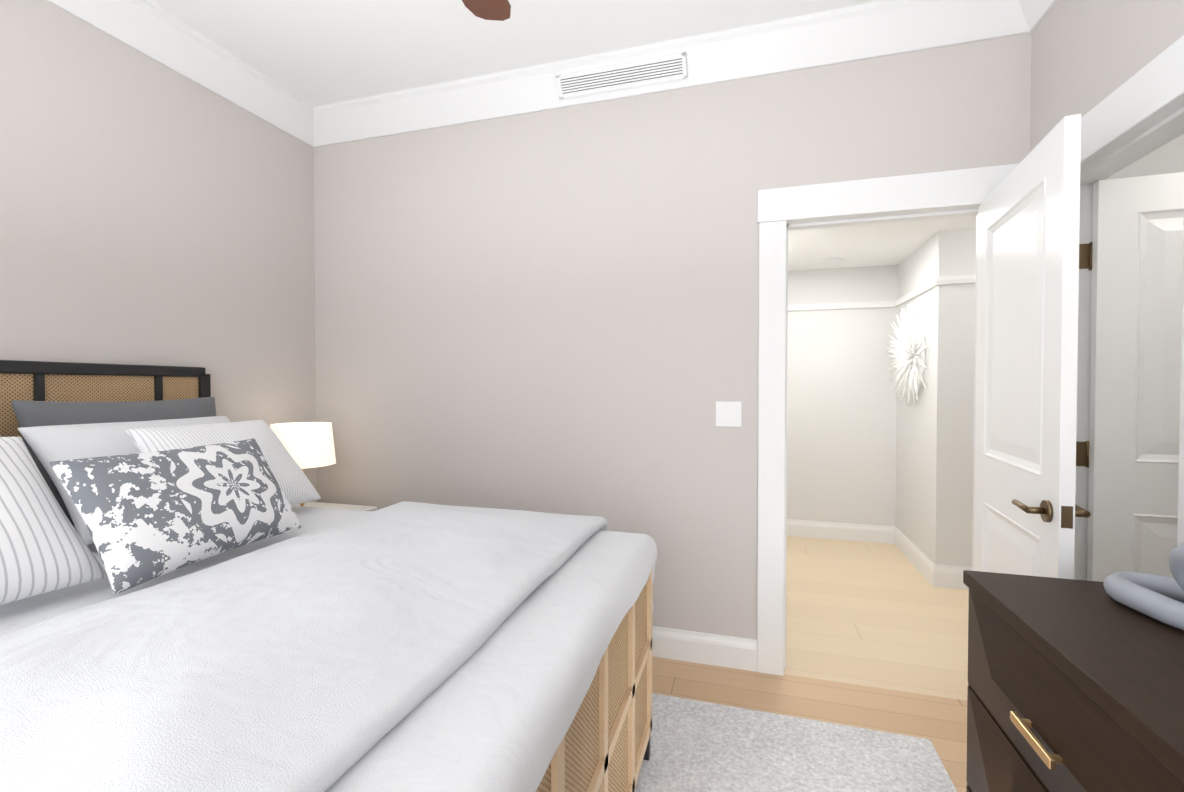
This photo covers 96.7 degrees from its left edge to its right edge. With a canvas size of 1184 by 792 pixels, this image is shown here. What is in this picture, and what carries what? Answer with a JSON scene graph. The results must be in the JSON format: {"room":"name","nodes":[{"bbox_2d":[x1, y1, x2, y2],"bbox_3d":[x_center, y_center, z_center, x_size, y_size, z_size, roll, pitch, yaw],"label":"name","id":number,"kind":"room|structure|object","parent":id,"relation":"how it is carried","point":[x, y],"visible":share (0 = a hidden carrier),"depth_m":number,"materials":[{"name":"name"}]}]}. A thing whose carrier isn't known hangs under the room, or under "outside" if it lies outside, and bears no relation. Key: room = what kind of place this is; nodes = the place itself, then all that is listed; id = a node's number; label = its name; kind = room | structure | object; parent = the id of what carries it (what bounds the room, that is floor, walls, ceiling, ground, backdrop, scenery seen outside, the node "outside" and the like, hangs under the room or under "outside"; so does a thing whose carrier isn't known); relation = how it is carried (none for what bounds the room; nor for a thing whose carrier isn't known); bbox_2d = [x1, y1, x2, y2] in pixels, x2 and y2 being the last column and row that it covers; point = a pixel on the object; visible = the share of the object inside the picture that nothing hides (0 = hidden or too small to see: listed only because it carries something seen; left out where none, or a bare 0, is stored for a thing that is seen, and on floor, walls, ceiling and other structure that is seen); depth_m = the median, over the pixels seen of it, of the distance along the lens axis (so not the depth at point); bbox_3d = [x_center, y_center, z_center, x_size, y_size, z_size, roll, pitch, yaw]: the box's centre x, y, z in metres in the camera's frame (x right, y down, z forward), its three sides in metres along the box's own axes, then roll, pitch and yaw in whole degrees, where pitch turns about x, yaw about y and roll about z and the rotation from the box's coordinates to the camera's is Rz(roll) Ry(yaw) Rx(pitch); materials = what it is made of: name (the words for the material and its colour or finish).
{"room":"bedroom","nodes":[
{"label":"bedroom","id":0,"kind":"room"},
{"bbox_2d":[0,0,316,501],"bbox_3d":[-2.302,-0.148,1.012,0.120,2.850,4.370,0,1,17],"label":"wall","id":1,"kind":"structure","parent":0,"point":[154,212],"depth_m":2.22,"materials":[{"name":"paint"}]},
{"bbox_2d":[46,0,329,147],"bbox_3d":[-2.173,-1.493,1.013,0.115,0.160,4.250,0,1,17],"label":"crown molding","id":2,"kind":"structure","parent":1,"relation":"attached to","point":[148,28],"depth_m":2.35,"materials":[{"name":"paint"}]},
{"bbox_2d":[149,0,881,106],"bbox_3d":[-0.550,-1.605,0.530,3.740,0.080,4.490,0,1,17],"label":"ceiling","id":3,"kind":"structure","parent":0,"point":[314,53],"depth_m":2.31,"materials":[{"name":"paint"}]},
{"bbox_2d":[462,0,510,20],"bbox_3d":[-0.471,-1.364,1.050,1.456,0.420,1.434,0,1,17],"label":"fan","id":4,"kind":"object","parent":3,"relation":"hanging from","point":[499,10],"visible":1,"depth_m":1.70,"materials":[{"name":"brown wood"}]},
{"bbox_2d":[314,33,1183,639],"bbox_3d":[0.934,-0.171,2.393,5.540,2.850,0.120,0,1,17],"label":"wall","id":5,"kind":"structure","parent":0,"point":[556,311],"depth_m":2.58,"materials":[{"name":"paint"}]},
{"bbox_2d":[556,52,686,98],"bbox_3d":[0.132,-1.504,2.479,0.620,0.087,0.065,0,1,17],"label":"air vent","id":6,"kind":"object","parent":5,"relation":"attached to","point":[634,74],"visible":1,"depth_m":2.47,"materials":[{"name":"grey metal"}]},
{"bbox_2d":[314,0,1009,144],"bbox_3d":[0.029,-1.518,2.517,3.240,0.160,0.115,0,1,17],"label":"crown molding","id":7,"kind":"structure","parent":5,"relation":"attached to","point":[882,28],"depth_m":2.36,"materials":[{"name":"paint"}]},
{"bbox_2d":[652,626,756,671],"bbox_3d":[-0.423,1.178,2.747,2.450,0.140,0.016,0,1,17],"label":"baseboard","id":8,"kind":"structure","parent":5,"relation":"attached to","point":[710,649],"depth_m":2.45,"materials":[{"name":"paint"}]},
{"bbox_2d":[716,401,741,426],"bbox_3d":[0.628,0.084,2.421,0.116,0.116,0.009,0,1,17],"label":"switch plate","id":9,"kind":"object","parent":5,"relation":"attached to","point":[728,414],"visible":1,"depth_m":2.42,"materials":[{"name":"paint"}]},
{"bbox_2d":[757,164,1018,675],"bbox_3d":[1.253,0.168,2.304,1.021,2.175,0.172,0,1,17],"label":"door frame","id":10,"kind":"structure","parent":5,"relation":"attached to","point":[778,209],"depth_m":2.34,"materials":[{"name":"paint"}]},
{"bbox_2d":[974,114,1090,578],"bbox_3d":[1.439,0.245,1.790,0.153,2.014,0.774,0,1,22],"label":"hall door","id":11,"kind":"structure","parent":5,"relation":"in","point":[1027,510],"depth_m":1.64,"materials":[{"name":"paint"}]},
{"bbox_2d":[652,536,968,791],"bbox_3d":[0.701,1.297,1.632,5.540,0.060,7.220,0,1,17],"label":"floor","id":12,"kind":"structure","parent":0,"point":[882,615],"depth_m":2.50,"materials":[{"name":"beige wood"}]},
{"bbox_2d":[293,501,376,511],"bbox_3d":[-1.458,0.928,2.725,0.485,0.640,0.480,0,1,17],"label":"nightstand","id":13,"kind":"object","parent":12,"relation":"on","point":[340,506],"visible":0.04,"depth_m":2.88,"materials":[{"name":"paint"}]},
{"bbox_2d":[270,422,335,505],"bbox_3d":[-1.497,0.376,2.717,0.316,0.464,0.316,0,1,17],"label":"table lamp","id":14,"kind":"object","parent":13,"relation":"on","point":[308,444],"visible":0.77,"depth_m":2.61,"materials":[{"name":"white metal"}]},
{"bbox_2d":[634,693,956,791],"bbox_3d":[-0.340,1.270,1.147,2.580,0.010,2.380,0,1,17],"label":"rug","id":15,"kind":"object","parent":12,"relation":"on","point":[698,746],"visible":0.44,"depth_m":1.83,"materials":[{"name":"fabric"}]},
{"bbox_2d":[0,360,656,791],"bbox_3d":[-1.010,0.573,1.381,2.131,1.374,1.750,0,1,17],"label":"bed","id":16,"kind":"object","parent":15,"relation":"on","point":[194,596],"visible":1,"depth_m":1.09,"materials":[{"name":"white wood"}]},
{"bbox_2d":[11,397,215,526],"bbox_3d":[-1.759,0.230,2.041,0.180,0.480,0.720,-12,-3,16],"label":"pillow","id":17,"kind":"object","parent":16,"relation":"on","point":[25,411],"depth_m":1.91,"materials":[{"name":"grey fabric"}]},
{"bbox_2d":[18,416,229,544],"bbox_3d":[-1.553,0.267,1.928,0.190,0.480,0.720,-41,-10,13],"label":"pillow","id":18,"kind":"object","parent":16,"relation":"on","point":[103,438],"depth_m":1.70,"materials":[{"name":"white fabric"}]},
{"bbox_2d":[0,501,608,791],"bbox_3d":[-0.589,0.591,1.257,0.870,0.414,1.754,0,1,17],"label":"duvet","id":19,"kind":"object","parent":16,"relation":"on","point":[299,663],"depth_m":0.84,"materials":[{"name":"white fabric"}]},
{"bbox_2d":[963,570,1183,791],"bbox_3d":[0.929,0.871,0.454,0.557,0.808,1.785,0,1,17],"label":"dresser","id":20,"kind":"object","parent":12,"relation":"on","point":[1074,685],"visible":1,"depth_m":0.98,"materials":[{"name":"brown wood"}]},
{"bbox_2d":[1103,543,1183,629],"bbox_3d":[1.186,0.372,0.894,0.208,0.172,0.661,0,1,12],"label":"decor","id":21,"kind":"object","parent":20,"relation":"on","point":[1160,598],"visible":1,"depth_m":1.10,"materials":[{"name":"grey ceramic"}]},
{"bbox_2d":[787,265,897,526],"bbox_3d":[1.958,0.068,4.566,1.430,2.300,0.120,0,1,17],"label":"wall","id":22,"kind":"structure","parent":0,"point":[841,427],"depth_m":4.46,"materials":[{"name":"paint"}]},
{"bbox_2d":[786,519,892,543],"bbox_3d":[1.953,1.149,4.515,1.160,0.140,0.016,0,1,17],"label":"baseboard","id":23,"kind":"structure","parent":22,"relation":"attached to","point":[799,528],"depth_m":4.46,"materials":[{"name":"paint"}]},
{"bbox_2d":[788,216,975,270],"bbox_3d":[2.365,-1.104,3.440,3.400,0.080,2.730,0,1,17],"label":"ceiling","id":24,"kind":"structure","parent":0,"point":[882,244],"depth_m":3.66,"materials":[{"name":"paint"}]},
{"bbox_2d":[819,258,844,264],"bbox_3d":[1.908,-1.071,4.186,0.190,0.008,0.190,0,1,17],"label":"recessed light","id":25,"kind":"object","parent":24,"relation":"in","point":[829,261],"visible":0.96,"depth_m":4.17,"materials":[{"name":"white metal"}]},
{"bbox_2d":[895,229,960,565],"bbox_3d":[2.431,0.079,3.857,0.120,2.300,0.970,0,1,17],"label":"wall","id":26,"kind":"structure","parent":0,"point":[926,470],"depth_m":3.48,"materials":[{"name":"paint"}]},
{"bbox_2d":[887,304,928,405],"bbox_3d":[2.324,-0.299,3.884,0.169,0.755,0.796,0,1,17],"label":"decor","id":27,"kind":"object","parent":26,"relation":"attached to","point":[909,352],"visible":1,"depth_m":3.78,"materials":[{"name":"white"}]},
{"bbox_2d":[893,526,931,582],"bbox_3d":[2.363,1.159,3.885,0.016,0.140,0.930,0,1,17],"label":"baseboard","id":28,"kind":"structure","parent":26,"relation":"attached to","point":[909,550],"depth_m":3.85,"materials":[{"name":"paint"}]},
{"bbox_2d":[930,562,971,589],"bbox_3d":[3.093,1.171,3.165,1.826,0.140,0.016,0,1,17],"label":"baseboard","id":29,"kind":"structure","parent":26,"relation":"attached to","point":[935,575],"depth_m":3.40,"materials":[{"name":"paint"}]},
{"bbox_2d":[957,228,975,566],"bbox_3d":[3.178,0.090,3.193,1.690,2.300,0.120,0,1,17],"label":"wall jog","id":30,"kind":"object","parent":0,"point":[966,402],"visible":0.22,"depth_m":3.36,"materials":[{"name":"paint"}]},
{"bbox_2d":[1030,0,1183,151],"bbox_3d":[1.185,-0.132,0.040,0.120,2.850,4.250,0,1,17],"label":"wall","id":31,"kind":"structure","parent":0,"point":[1087,56],"depth_m":1.72,"materials":[{"name":"paint"}]},
{"bbox_2d":[998,0,1057,37],"bbox_3d":[1.073,-1.477,0.051,0.115,0.160,4.250,0,1,17],"label":"crown molding","id":32,"kind":"structure","parent":31,"relation":"attached to","point":[1024,16],"depth_m":2.03,"materials":[{"name":"paint"}]},
{"bbox_2d":[1074,99,1183,579],"bbox_3d":[1.657,0.242,1.622,0.131,2.050,0.700,0,1,17],"label":"door frame","id":33,"kind":"structure","parent":31,"relation":"attached to","point":[1164,125],"depth_m":1.91,"materials":[{"name":"paint"}]},
{"bbox_2d":[1080,35,1183,580],"bbox_3d":[1.653,0.179,1.623,0.172,2.175,0.906,0,1,17],"label":"trim","id":34,"kind":"structure","parent":31,"relation":"attached to","point":[1151,90],"depth_m":1.48,"materials":[{"name":"paint"}]},
{"bbox_2d":[1085,172,1183,581],"bbox_3d":[2.107,0.245,1.794,0.659,2.014,0.153,0,1,19],"label":"closet door","id":35,"kind":"structure","parent":31,"relation":"in","point":[1136,321],"depth_m":1.84,"materials":[{"name":"paint"}]},
{"bbox_3d":[0.993,0.083,3.616,0.120,2.300,2.250,0,1,17],"label":"wall","id":36,"kind":"structure","parent":0,"visible":0},
{"bbox_2d":[788,301,893,310],"bbox_3d":[1.952,-0.761,4.480,1.160,0.050,0.022,0,1,17],"label":"trim","id":37,"kind":"structure","parent":36,"relation":"attached to","point":[872,304],"depth_m":4.43,"materials":[{"name":"paint"}]},
{"bbox_2d":[894,279,934,306],"bbox_3d":[2.360,-0.751,3.854,0.022,0.050,0.930,0,1,17],"label":"trim","id":38,"kind":"structure","parent":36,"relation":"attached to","point":[926,286],"depth_m":3.84,"materials":[{"name":"paint"}]},
{"bbox_2d":[932,275,975,286],"bbox_3d":[3.090,-0.739,3.131,1.832,0.050,0.022,0,1,17],"label":"trim","id":39,"kind":"structure","parent":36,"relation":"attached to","point":[936,281],"depth_m":3.36,"materials":[{"name":"paint"}]}
]}

